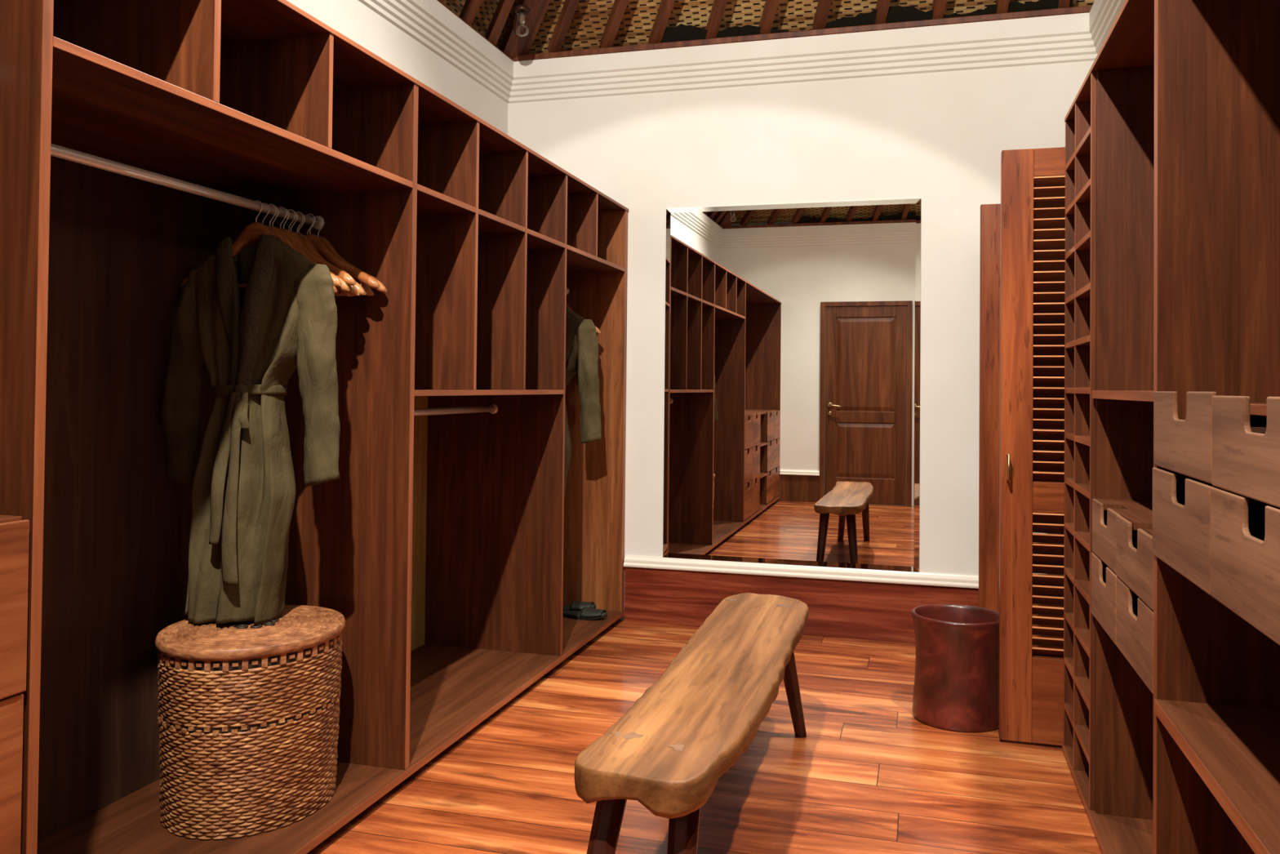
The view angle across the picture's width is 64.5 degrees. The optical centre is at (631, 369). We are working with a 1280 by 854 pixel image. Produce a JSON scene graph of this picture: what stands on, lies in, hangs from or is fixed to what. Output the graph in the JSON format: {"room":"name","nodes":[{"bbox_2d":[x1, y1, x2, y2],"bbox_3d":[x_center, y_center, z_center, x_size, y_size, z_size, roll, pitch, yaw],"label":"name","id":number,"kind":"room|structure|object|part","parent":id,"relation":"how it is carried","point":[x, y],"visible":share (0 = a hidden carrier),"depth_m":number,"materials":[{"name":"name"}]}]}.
{"room":"walk-in closet","nodes":[
{"label":"walk-in closet","id":0,"kind":"room"},
{"bbox_2d":[287,0,507,134],"bbox_3d":[-1.489,-0.222,2.533,0.120,2.810,5.632,0,-1,16],"label":"wall","id":1,"kind":"structure","parent":0,"point":[352,19],"depth_m":4.22,"materials":[{"name":"beige paint"}]},
{"bbox_2d":[358,0,513,102],"bbox_3d":[-1.394,-1.528,2.531,0.050,0.198,5.632,0,-1,16],"label":"trim","id":2,"kind":"structure","parent":1,"relation":"attached to","point":[430,23],"depth_m":4.54,"materials":[{"name":"beige paint"}]},
{"bbox_2d":[306,619,1102,853],"bbox_3d":[0.415,1.233,1.955,4.074,0.080,5.832,0,-1,16],"label":"floor","id":3,"kind":"structure","parent":0,"point":[867,775],"depth_m":2.99,"materials":[{"name":"brown wood"}]},
{"bbox_2d":[0,0,628,853],"bbox_3d":[-1.117,0.165,2.418,0.658,2.039,5.632,0,-1,16],"label":"wardrobe","id":4,"kind":"object","parent":3,"relation":"on","point":[137,137],"visible":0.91,"depth_m":2.83,"materials":[{"name":"brown wood"}]},
{"bbox_3d":[-1.065,0.671,1.471,0.009,0.283,0.417,0,-1,16],"label":"drawer","id":5,"kind":"part","parent":4,"relation":"part of","materials":[{"name":"brown wood"}]},
{"bbox_3d":[-1.057,0.385,1.474,0.009,0.282,0.417,0,-1,16],"label":"drawer","id":6,"kind":"part","parent":4,"relation":"part of","materials":[{"name":"brown wood"}]},
{"bbox_3d":[-1.719,0.150,1.451,0.037,2.026,3.440,0,-1,16],"label":"panel","id":7,"kind":"part","parent":4,"relation":"part of","materials":[{"name":"brown wood"}]},
{"bbox_3d":[-1.104,-0.448,2.406,0.025,0.025,1.234,0,-1,16],"label":"hanging rail","id":8,"kind":"part","parent":4,"relation":"part of","materials":[{"name":"silver metal"}]},
{"bbox_2d":[180,200,272,288],"bbox_3d":[-1.013,-0.339,2.722,0.448,0.237,0.039,0,-1,16],"label":"clothes hanger","id":9,"kind":"object","parent":4,"relation":"hanging from","point":[253,231],"visible":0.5,"depth_m":2.73,"materials":[{"name":"brown wood"}]},
{"bbox_2d":[160,235,340,624],"bbox_3d":[-1.030,0.157,2.715,0.557,1.024,0.226,0,-1,33],"label":"bathrobe","id":10,"kind":"object","parent":9,"relation":"hanging from","point":[251,340],"visible":1,"depth_m":2.66,"materials":[{"name":"green fabric"}]},
{"bbox_2d":[50,35,413,196],"bbox_3d":[-1.100,-0.546,2.407,0.615,0.018,1.258,0,-1,16],"label":"shelf","id":11,"kind":"object","parent":4,"relation":"attached to","point":[104,107],"depth_m":2.37,"materials":[{"name":"brown wood"}]},
{"bbox_2d":[155,604,345,839],"bbox_3d":[-0.999,0.901,2.678,0.454,0.472,0.526,0,-1,16],"label":"laundry basket","id":12,"kind":"object","parent":4,"relation":"on","point":[248,718],"visible":0.91,"depth_m":2.48,"materials":[{"name":"brown wicker"}]},
{"bbox_3d":[-0.997,0.687,2.681,0.443,0.035,0.516,0,-1,16],"label":"lid","id":13,"kind":"part","parent":12,"relation":"part of","materials":[{"name":"wicker"}]},
{"bbox_2d":[244,202,276,246],"bbox_3d":[-1.022,-0.331,2.763,0.448,0.251,0.040,0,-1,17],"label":"clothes hanger","id":14,"kind":"object","parent":4,"relation":"hanging from","point":[273,233],"visible":0.15,"depth_m":2.76,"materials":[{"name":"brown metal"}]},
{"bbox_2d":[267,204,337,292],"bbox_3d":[-1.005,-0.332,2.779,0.448,0.248,0.039,0,-1,15],"label":"clothes hanger","id":15,"kind":"object","parent":4,"relation":"hanging from","point":[277,231],"visible":0.21,"depth_m":2.77,"materials":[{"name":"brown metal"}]},
{"bbox_2d":[271,204,342,286],"bbox_3d":[-0.994,-0.337,2.797,0.448,0.237,0.039,-1,-1,18],"label":"clothes hanger","id":16,"kind":"object","parent":4,"relation":"hanging from","point":[337,282],"visible":0.18,"depth_m":2.77,"materials":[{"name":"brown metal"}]},
{"bbox_2d":[279,206,350,291],"bbox_3d":[-0.982,-0.337,2.821,0.448,0.237,0.039,2,-1,15],"label":"clothes hanger","id":17,"kind":"object","parent":4,"relation":"hanging from","point":[344,286],"visible":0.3,"depth_m":2.80,"materials":[{"name":"brown wood"}]},
{"bbox_2d":[277,208,356,287],"bbox_3d":[-0.970,-0.330,2.840,0.448,0.249,0.039,0,-1,16],"label":"clothes hanger","id":18,"kind":"object","parent":4,"relation":"hanging from","point":[348,279],"visible":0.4,"depth_m":2.79,"materials":[{"name":"brown wood"}]},
{"bbox_2d":[290,210,353,296],"bbox_3d":[-0.985,-0.329,2.886,0.448,0.250,0.040,0,-1,18],"label":"clothes hanger","id":19,"kind":"object","parent":4,"relation":"hanging from","point":[345,293],"visible":0.15,"depth_m":2.81,"materials":[{"name":"brown wood"}]},
{"bbox_2d":[288,208,357,293],"bbox_3d":[-0.977,-0.332,2.860,0.448,0.244,0.039,0,-1,13],"label":"clothes hanger","id":20,"kind":"object","parent":4,"relation":"hanging from","point":[353,290],"visible":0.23,"depth_m":2.82,"materials":[{"name":"brown wood"}]},
{"bbox_2d":[296,211,359,295],"bbox_3d":[-0.969,-0.330,2.900,0.448,0.246,0.040,0,-1,19],"label":"clothes hanger","id":21,"kind":"object","parent":4,"relation":"hanging from","point":[303,237],"visible":0.24,"depth_m":2.88,"materials":[{"name":"brown wood"}]},
{"bbox_2d":[293,213,365,295],"bbox_3d":[-0.964,-0.335,2.917,0.448,0.237,0.039,2,-1,14],"label":"clothes hanger","id":22,"kind":"object","parent":4,"relation":"hanging from","point":[361,290],"visible":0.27,"depth_m":2.88,"materials":[{"name":"brown wood"}]},
{"bbox_3d":[-1.109,1.143,2.396,0.621,0.023,5.632,0,-1,16],"label":"board","id":23,"kind":"part","parent":4,"relation":"part of","materials":[{"name":"brown wood"}]},
{"bbox_2d":[306,214,373,296],"bbox_3d":[-0.951,-0.334,2.957,0.448,0.237,0.039,2,-1,15],"label":"clothes hanger","id":24,"kind":"object","parent":4,"relation":"hanging from","point":[366,288],"visible":0.21,"depth_m":2.89,"materials":[{"name":"brown wood"}]},
{"bbox_2d":[305,213,380,291],"bbox_3d":[-0.924,-0.329,2.926,0.448,0.248,0.040,0,-1,16],"label":"clothes hanger","id":25,"kind":"object","parent":4,"relation":"hanging from","point":[318,243],"visible":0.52,"depth_m":2.89,"materials":[{"name":"brown wood"}]},
{"bbox_2d":[315,216,386,292],"bbox_3d":[-0.917,-0.330,2.970,0.448,0.243,0.039,0,-1,16],"label":"clothes hanger","id":26,"kind":"object","parent":4,"relation":"hanging from","point":[383,289],"visible":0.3,"depth_m":2.95,"materials":[{"name":"brown wood"}]},
{"bbox_3d":[-1.068,0.642,3.715,0.037,1.130,1.290,0,-1,16],"label":"panel","id":27,"kind":"part","parent":4,"relation":"part of","materials":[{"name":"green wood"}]},
{"bbox_2d":[417,183,475,215],"bbox_3d":[-0.863,-0.530,3.229,0.615,0.018,0.402,0,-1,16],"label":"shelf","id":28,"kind":"object","parent":4,"relation":"attached to","point":[429,202],"depth_m":3.22,"materials":[{"name":"brown wood"}]},
{"bbox_3d":[-0.752,0.151,3.635,0.025,0.025,1.243,0,-1,16],"label":"hanging rail","id":29,"kind":"part","parent":4,"relation":"part of","materials":[{"name":"silver metal"}]},
{"bbox_2d":[414,389,563,395],"bbox_3d":[-0.749,0.078,3.635,0.615,0.018,1.267,0,-1,16],"label":"shelf","id":30,"kind":"object","parent":4,"relation":"attached to","point":[417,392],"depth_m":3.48,"materials":[{"name":"brown wood"}]},
{"bbox_2d":[478,208,525,234],"bbox_3d":[-0.745,-0.522,3.639,0.615,0.018,0.412,0,-1,16],"label":"shelf","id":31,"kind":"object","parent":4,"relation":"attached to","point":[488,223],"depth_m":3.63,"materials":[{"name":"brown wood"}]},
{"bbox_2d":[527,228,564,248],"bbox_3d":[-0.625,-0.514,4.054,0.615,0.018,0.416,0,-1,16],"label":"shelf","id":32,"kind":"object","parent":4,"relation":"attached to","point":[535,240],"depth_m":4.04,"materials":[{"name":"brown wood"}]},
{"bbox_2d":[562,600,595,610],"bbox_3d":[-0.302,1.160,4.963,0.264,0.058,0.105,0,-1,12],"label":"slipper","id":33,"kind":"object","parent":4,"relation":"on","point":[575,605],"visible":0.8,"depth_m":4.92,"materials":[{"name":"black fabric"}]},
{"bbox_2d":[566,302,600,333],"bbox_3d":[-0.361,-0.296,4.924,0.448,0.237,0.039,2,-1,13],"label":"clothes hanger","id":34,"kind":"object","parent":4,"relation":"hanging from","point":[567,305],"visible":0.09,"depth_m":4.87,"materials":[{"name":"brown wood"}]},
{"bbox_2d":[562,606,607,620],"bbox_3d":[-0.239,1.155,4.835,0.264,0.050,0.105,0,-1,20],"label":"slipper","id":35,"kind":"object","parent":4,"relation":"on","point":[586,613],"visible":0.91,"depth_m":4.79,"materials":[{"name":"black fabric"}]},
{"bbox_3d":[-0.329,0.208,5.092,0.615,1.993,0.043,0,-1,16],"label":"panel","id":36,"kind":"part","parent":4,"relation":"part of","materials":[{"name":"brown wood"}]},
{"bbox_2d":[566,244,624,272],"bbox_3d":[-0.445,-0.502,4.677,0.615,0.018,0.845,0,-1,16],"label":"shelf","id":37,"kind":"object","parent":4,"relation":"attached to","point":[578,260],"depth_m":4.71,"materials":[{"name":"brown wood"}]},
{"bbox_3d":[-0.404,-0.298,4.815,0.448,0.237,0.039,0,-1,16],"label":"clothes hanger","id":38,"kind":"object","parent":4,"relation":"hanging from","visible":0},
{"bbox_2d":[564,306,601,498],"bbox_3d":[-0.413,0.197,4.805,0.557,1.024,0.226,0,-1,33],"label":"bathrobe","id":39,"kind":"object","parent":38,"relation":"hanging from","point":[581,340],"visible":0.22,"depth_m":4.72,"materials":[{"name":"green fabric"}]},
{"bbox_2d":[574,592,808,853],"bbox_3d":[0.234,0.974,2.597,0.307,0.454,1.796,0,-1,16],"label":"wooden bench","id":40,"kind":"object","parent":3,"relation":"on","point":[668,753],"visible":1,"depth_m":2.15,"materials":[{"name":"brown wood"}]},
{"bbox_3d":[-0.068,0.982,1.888,0.063,0.410,0.234,0,-1,26],"label":"leg","id":41,"kind":"part","parent":40,"relation":"part of","materials":[{"name":"brown wood"}]},
{"bbox_3d":[0.079,0.982,1.823,0.061,0.410,0.222,0,-1,16],"label":"leg","id":42,"kind":"part","parent":40,"relation":"part of","materials":[{"name":"brown wood"}]},
{"bbox_3d":[0.511,1.011,3.295,0.061,0.410,0.233,0,-1,28],"label":"leg","id":43,"kind":"part","parent":40,"relation":"part of","materials":[{"name":"brown wood"}]},
{"bbox_2d":[911,604,999,732],"bbox_3d":[1.148,1.042,3.571,0.316,0.369,0.316,0,-1,16],"label":"waste bin","id":44,"kind":"object","parent":3,"relation":"on","point":[956,686],"visible":0.91,"depth_m":3.45,"materials":[{"name":"brown leather"}]},
{"bbox_2d":[1062,66,1097,815],"bbox_3d":[1.460,0.200,2.966,0.302,2.039,0.540,0,-1,16],"label":"shoe rack","id":45,"kind":"object","parent":3,"relation":"on","point":[1080,233],"visible":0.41,"depth_m":3.04,"materials":[{"name":"brown wood"}]},
{"bbox_2d":[1064,522,1073,535],"bbox_3d":[1.496,0.495,3.106,0.288,0.018,0.204,0,-1,16],"label":"shelf","id":46,"kind":"object","parent":45,"relation":"attached to","point":[1068,526],"depth_m":3.19,"materials":[{"name":"brown wood"}]},
{"bbox_2d":[1064,567,1073,583],"bbox_3d":[1.494,0.638,3.104,0.288,0.018,0.204,0,-1,16],"label":"shelf","id":47,"kind":"object","parent":45,"relation":"attached to","point":[1068,571],"depth_m":3.18,"materials":[{"name":"brown wood"}]},
{"bbox_2d":[1064,612,1073,631],"bbox_3d":[1.493,0.782,3.102,0.288,0.018,0.204,0,-1,16],"label":"shelf","id":48,"kind":"object","parent":45,"relation":"attached to","point":[1068,616],"depth_m":3.17,"materials":[{"name":"brown wood"}]},
{"bbox_2d":[1064,657,1073,679],"bbox_3d":[1.491,0.925,3.099,0.288,0.018,0.204,0,-1,16],"label":"shelf","id":49,"kind":"object","parent":45,"relation":"attached to","point":[1068,661],"depth_m":3.17,"materials":[{"name":"brown wood"}]},
{"bbox_2d":[1064,702,1073,727],"bbox_3d":[1.490,1.068,3.097,0.288,0.018,0.204,0,-1,16],"label":"shelf","id":50,"kind":"object","parent":45,"relation":"attached to","point":[1068,706],"depth_m":3.17,"materials":[{"name":"brown wood"}]},
{"bbox_3d":[1.530,0.198,3.218,0.288,1.998,0.018,0,-1,16],"label":"panel","id":51,"kind":"part","parent":45,"relation":"part of","materials":[{"name":"brown wood"}]},
{"bbox_2d":[1064,477,1074,488],"bbox_3d":[1.497,0.352,3.109,0.288,0.018,0.204,0,-1,16],"label":"shelf","id":52,"kind":"object","parent":45,"relation":"attached to","point":[1068,482],"depth_m":3.19,"materials":[{"name":"brown wood"}]},
{"bbox_2d":[1065,245,1074,259],"bbox_3d":[1.504,-0.364,3.121,0.288,0.018,0.204,0,-1,16],"label":"shelf","id":53,"kind":"object","parent":45,"relation":"attached to","point":[1069,252],"depth_m":3.20,"materials":[{"name":"brown wood"}]},
{"bbox_2d":[1065,293,1074,303],"bbox_3d":[1.503,-0.221,3.118,0.288,0.018,0.204,0,-1,16],"label":"shelf","id":54,"kind":"object","parent":45,"relation":"attached to","point":[1069,297],"depth_m":3.20,"materials":[{"name":"brown wood"}]},
{"bbox_2d":[1065,340,1074,348],"bbox_3d":[1.502,-0.078,3.116,0.288,0.018,0.204,0,-1,16],"label":"shelf","id":55,"kind":"object","parent":45,"relation":"attached to","point":[1068,344],"depth_m":3.17,"materials":[{"name":"brown wood"}]},
{"bbox_2d":[1065,387,1074,393],"bbox_3d":[1.500,0.065,3.114,0.288,0.018,0.204,0,-1,16],"label":"shelf","id":56,"kind":"object","parent":45,"relation":"attached to","point":[1068,390],"depth_m":3.15,"materials":[{"name":"brown wood"}]},
{"bbox_2d":[1065,432,1074,440],"bbox_3d":[1.499,0.209,3.111,0.288,0.018,0.204,0,-1,16],"label":"shelf","id":57,"kind":"object","parent":45,"relation":"attached to","point":[1068,436],"depth_m":3.16,"materials":[{"name":"brown wood"}]},
{"bbox_2d":[1065,198,1075,214],"bbox_3d":[1.506,-0.508,3.123,0.288,0.018,0.204,0,-1,16],"label":"shelf","id":58,"kind":"object","parent":45,"relation":"attached to","point":[1069,207],"depth_m":3.19,"materials":[{"name":"brown wood"}]},
{"bbox_2d":[1066,151,1075,170],"bbox_3d":[1.507,-0.651,3.125,0.288,0.018,0.204,0,-1,16],"label":"shelf","id":59,"kind":"object","parent":45,"relation":"attached to","point":[1070,163],"depth_m":3.19,"materials":[{"name":"brown wood"}]},
{"bbox_3d":[1.445,1.202,2.951,0.292,0.020,0.540,0,-1,16],"label":"board","id":60,"kind":"part","parent":45,"relation":"part of","materials":[{"name":"brown wood"}]},
{"bbox_2d":[1074,627,1088,656],"bbox_3d":[1.421,0.777,2.852,0.288,0.018,0.288,0,-1,16],"label":"shelf","id":61,"kind":"object","parent":45,"relation":"attached to","point":[1082,634],"depth_m":2.93,"materials":[{"name":"brown wood"}]},
{"bbox_2d":[1074,675,1088,709],"bbox_3d":[1.419,0.920,2.849,0.288,0.018,0.288,0,-1,16],"label":"shelf","id":62,"kind":"object","parent":45,"relation":"attached to","point":[1081,682],"depth_m":2.93,"materials":[{"name":"brown wood"}]},
{"bbox_2d":[1074,724,1088,763],"bbox_3d":[1.418,1.063,2.847,0.288,0.018,0.288,0,-1,16],"label":"shelf","id":63,"kind":"object","parent":45,"relation":"attached to","point":[1081,731],"depth_m":2.93,"materials":[{"name":"brown wood"}]},
{"bbox_2d":[1074,483,1089,498],"bbox_3d":[1.425,0.347,2.859,0.288,0.018,0.288,0,-1,16],"label":"shelf","id":64,"kind":"object","parent":45,"relation":"attached to","point":[1080,489],"depth_m":2.95,"materials":[{"name":"brown wood"}]},
{"bbox_2d":[1074,531,1089,551],"bbox_3d":[1.424,0.490,2.857,0.288,0.018,0.288,0,-1,16],"label":"shelf","id":65,"kind":"object","parent":45,"relation":"attached to","point":[1080,537],"depth_m":2.94,"materials":[{"name":"brown wood"}]},
{"bbox_2d":[1074,579,1089,604],"bbox_3d":[1.422,0.634,2.854,0.288,0.018,0.288,0,-1,16],"label":"shelf","id":66,"kind":"object","parent":45,"relation":"attached to","point":[1082,586],"depth_m":2.93,"materials":[{"name":"brown wood"}]},
{"bbox_2d":[1075,335,1089,346],"bbox_3d":[1.429,-0.083,2.866,0.288,0.018,0.288,0,-1,16],"label":"shelf","id":67,"kind":"object","parent":45,"relation":"attached to","point":[1080,340],"depth_m":2.95,"materials":[{"name":"brown wood"}]},
{"bbox_2d":[1075,387,1089,394],"bbox_3d":[1.428,0.061,2.864,0.288,0.018,0.288,0,-1,16],"label":"shelf","id":68,"kind":"object","parent":45,"relation":"attached to","point":[1077,390],"depth_m":2.90,"materials":[{"name":"brown wood"}]},
{"bbox_2d":[1075,435,1089,446],"bbox_3d":[1.427,0.204,2.861,0.288,0.018,0.288,0,-1,16],"label":"shelf","id":69,"kind":"object","parent":45,"relation":"attached to","point":[1080,440],"depth_m":2.95,"materials":[{"name":"brown wood"}]},
{"bbox_2d":[1075,178,1090,203],"bbox_3d":[1.434,-0.512,2.873,0.288,0.018,0.288,0,-1,16],"label":"shelf","id":70,"kind":"object","parent":45,"relation":"attached to","point":[1083,196],"depth_m":2.96,"materials":[{"name":"brown wood"}]},
{"bbox_2d":[1075,230,1090,250],"bbox_3d":[1.432,-0.369,2.871,0.288,0.018,0.288,0,-1,16],"label":"shelf","id":71,"kind":"object","parent":45,"relation":"attached to","point":[1084,243],"depth_m":2.95,"materials":[{"name":"brown wood"}]},
{"bbox_2d":[1075,282,1090,297],"bbox_3d":[1.431,-0.226,2.869,0.288,0.018,0.288,0,-1,16],"label":"shelf","id":72,"kind":"object","parent":45,"relation":"attached to","point":[1081,291],"depth_m":2.95,"materials":[{"name":"brown wood"}]},
{"bbox_2d":[1075,126,1090,155],"bbox_3d":[1.435,-0.656,2.876,0.288,0.018,0.288,0,-1,16],"label":"shelf","id":73,"kind":"object","parent":45,"relation":"attached to","point":[1083,148],"depth_m":2.95,"materials":[{"name":"brown wood"}]},
{"bbox_3d":[1.385,0.188,2.716,0.288,1.998,0.016,0,-1,16],"label":"panel","id":74,"kind":"part","parent":45,"relation":"part of","materials":[{"name":"brown wood"}]},
{"bbox_2d":[1088,0,1279,853],"bbox_3d":[1.040,0.172,1.511,0.302,2.039,2.486,0,-1,16],"label":"tall cabinet","id":75,"kind":"object","parent":3,"relation":"on","point":[1185,557],"visible":1,"depth_m":1.95,"materials":[{"name":"brown wood"}]},
{"bbox_3d":[1.187,0.568,2.546,0.009,0.161,0.365,0,-1,16],"label":"drawer","id":76,"kind":"part","parent":75,"relation":"part of","materials":[{"name":"brown wood"}]},
{"bbox_3d":[1.190,0.413,2.548,0.009,0.142,0.365,0,-1,16],"label":"drawer","id":77,"kind":"part","parent":75,"relation":"part of","materials":[{"name":"brown wood"}]},
{"bbox_3d":[1.025,1.173,1.496,0.292,0.020,2.486,0,-1,16],"label":"board","id":78,"kind":"part","parent":75,"relation":"part of","materials":[{"name":"brown wood"}]},
{"bbox_2d":[1092,390,1153,401],"bbox_3d":[1.272,0.060,2.325,0.288,0.022,0.765,0,-1,16],"label":"shelf","id":79,"kind":"object","parent":75,"relation":"attached to","point":[1100,395],"depth_m":2.33,"materials":[{"name":"brown wood"}]},
{"bbox_3d":[1.385,0.188,2.697,0.276,1.998,0.016,0,-1,16],"label":"panel","id":80,"kind":"part","parent":75,"relation":"part of","materials":[{"name":"brown wood"}]},
{"bbox_2d":[1096,498,1152,535],"bbox_3d":[1.274,0.347,2.319,0.278,0.016,0.765,0,-1,16],"label":"shelf","id":81,"kind":"object","parent":75,"relation":"attached to","point":[1126,515],"depth_m":2.42,"materials":[{"name":"brown wood"}]},
{"bbox_3d":[1.081,0.560,2.179,0.009,0.161,0.392,0,-1,16],"label":"drawer","id":82,"kind":"part","parent":75,"relation":"part of","materials":[{"name":"brown wood"}]},
{"bbox_3d":[1.082,0.406,2.181,0.009,0.142,0.392,0,-1,16],"label":"drawer","id":83,"kind":"part","parent":75,"relation":"part of","materials":[{"name":"brown wood"}]},
{"bbox_3d":[0.966,0.272,1.786,0.009,0.170,0.415,0,-1,16],"label":"drawer","id":84,"kind":"part","parent":75,"relation":"part of","materials":[{"name":"brown wood"}]},
{"bbox_3d":[0.970,0.111,1.788,0.009,0.145,0.415,0,-1,16],"label":"drawer","id":85,"kind":"part","parent":75,"relation":"part of","materials":[{"name":"brown wood"}]},
{"bbox_2d":[1154,698,1279,853],"bbox_3d":[1.036,0.642,1.523,0.292,0.027,0.824,0,-1,16],"label":"shelf","id":86,"kind":"object","parent":75,"relation":"attached to","point":[1233,744],"depth_m":1.67,"materials":[{"name":"brown wood"}]},
{"bbox_3d":[0.849,0.264,1.379,0.009,0.170,0.425,0,-1,16],"label":"drawer","id":87,"kind":"part","parent":75,"relation":"part of","materials":[{"name":"brown wood"}]},
{"bbox_3d":[0.852,0.107,1.381,0.009,0.141,0.425,0,-1,16],"label":"drawer","id":88,"kind":"part","parent":75,"relation":"part of","materials":[{"name":"brown wood"}]},
{"bbox_2d":[1249,402,1266,416],"bbox_3d":[1.077,0.063,1.522,0.218,0.018,0.824,0,-1,16],"label":"shelf","id":89,"kind":"object","parent":75,"relation":"attached to","point":[1256,409],"depth_m":1.60,"materials":[{"name":"brown wood"}]},
{"bbox_2d":[437,0,1094,61],"bbox_3d":[1.196,-2.874,1.809,5.588,2.540,5.804,0,-1,16],"label":"ceiling","id":90,"kind":"structure","parent":0,"point":[559,28],"depth_m":4.89,"materials":[{"name":"brown wood"}]},
{"bbox_3d":[-1.405,-1.633,2.536,0.065,0.012,5.522,0,-1,16],"label":"wall plate","id":91,"kind":"part","parent":90,"relation":"part of","materials":[{"name":"white paint"}]},
{"bbox_2d":[513,4,530,36],"bbox_3d":[-0.528,-1.681,4.890,0.086,0.149,0.086,0,-1,16],"label":"lamp","id":92,"kind":"object","parent":90,"relation":"hanging from","point":[522,22],"visible":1,"depth_m":4.86,"materials":[{"name":"clear glass"}]},
{"bbox_2d":[507,60,1093,620],"bbox_3d":[1.227,-0.158,4.742,4.074,2.810,0.120,0,-1,16],"label":"wall","id":93,"kind":"structure","parent":0,"point":[939,139],"depth_m":4.76,"materials":[{"name":"beige paint"}]},
{"bbox_2d":[662,198,920,572],"bbox_3d":[0.742,0.065,4.810,1.204,1.708,0.010,0,-1,16],"label":"wall mirror","id":94,"kind":"object","parent":93,"relation":"attached to","point":[792,353],"visible":1,"depth_m":4.80,"materials":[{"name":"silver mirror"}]},
{"bbox_2d":[623,555,978,643],"bbox_3d":[0.997,1.083,4.702,2.151,0.322,0.037,0,-1,16],"label":"baseboard","id":95,"kind":"structure","parent":93,"relation":"attached to","point":[858,603],"depth_m":4.75,"materials":[{"name":"red wood"}]},
{"bbox_3d":[0.999,0.948,4.704,2.151,0.052,0.037,0,-1,16],"label":"moulding","id":96,"kind":"part","parent":95,"relation":"part of","materials":[{"name":"white paint"}]},
{"bbox_2d":[507,12,1097,103],"bbox_3d":[0.705,-1.468,4.829,2.809,0.198,0.050,0,-1,16],"label":"trim","id":97,"kind":"structure","parent":93,"relation":"attached to","point":[1060,38],"depth_m":4.78,"materials":[{"name":"beige paint"}]},
{"bbox_3d":[1.325,-0.207,1.720,0.120,2.810,5.632,0,-1,16],"label":"wall","id":98,"kind":"structure","parent":0,"visible":0},
{"bbox_2d":[1088,0,1125,53],"bbox_3d":[1.257,-1.514,1.766,0.050,0.198,5.632,0,-1,16],"label":"trim","id":99,"kind":"structure","parent":98,"relation":"attached to","point":[1103,13],"depth_m":4.21,"materials":[{"name":"beige paint"}]},
{"bbox_3d":[1.898,0.244,3.716,0.142,1.985,1.010,0,-1,16],"label":"doorway","id":100,"kind":"structure","parent":98,"relation":"in","visible":0},
{"bbox_2d":[978,204,1064,648],"bbox_3d":[1.728,0.264,4.288,0.488,1.944,0.047,0,-1,16],"label":"door","id":101,"kind":"structure","parent":100,"relation":"attached to","point":[990,214],"depth_m":4.32,"materials":[{"name":"orange wood"}]},
{"bbox_3d":[1.715,1.098,4.275,0.278,0.277,0.041,0,-1,16],"label":"rail","id":102,"kind":"part","parent":101,"relation":"part of","materials":[{"name":"orange wood"}]},
{"bbox_3d":[1.722,0.437,4.286,0.278,0.100,0.041,0,-1,16],"label":"rail","id":103,"kind":"part","parent":101,"relation":"part of","materials":[{"name":"orange wood"}]},
{"bbox_2d":[998,146,1065,746],"bbox_3d":[1.451,0.245,3.275,0.488,1.944,0.100,0,-1,16],"label":"door","id":104,"kind":"structure","parent":100,"relation":"attached to","point":[1031,679],"depth_m":3.33,"materials":[{"name":"orange wood"}]},
{"bbox_3d":[1.231,0.318,3.314,0.008,0.088,0.056,0,-1,16],"label":"pull handle","id":105,"kind":"part","parent":104,"relation":"part of","materials":[{"name":"gold metal"}]},
{"bbox_3d":[1.445,1.079,3.287,0.278,0.277,0.041,0,-1,16],"label":"rail","id":106,"kind":"part","parent":104,"relation":"part of","materials":[{"name":"orange wood"}]},
{"bbox_3d":[1.452,0.418,3.298,0.278,0.100,0.041,0,-1,16],"label":"rail","id":107,"kind":"part","parent":104,"relation":"part of","materials":[{"name":"orange wood"}]},
{"bbox_3d":[1.463,-0.681,3.316,0.278,0.092,0.041,0,-1,16],"label":"rail","id":108,"kind":"part","parent":104,"relation":"part of","materials":[{"name":"orange wood"}]}
]}

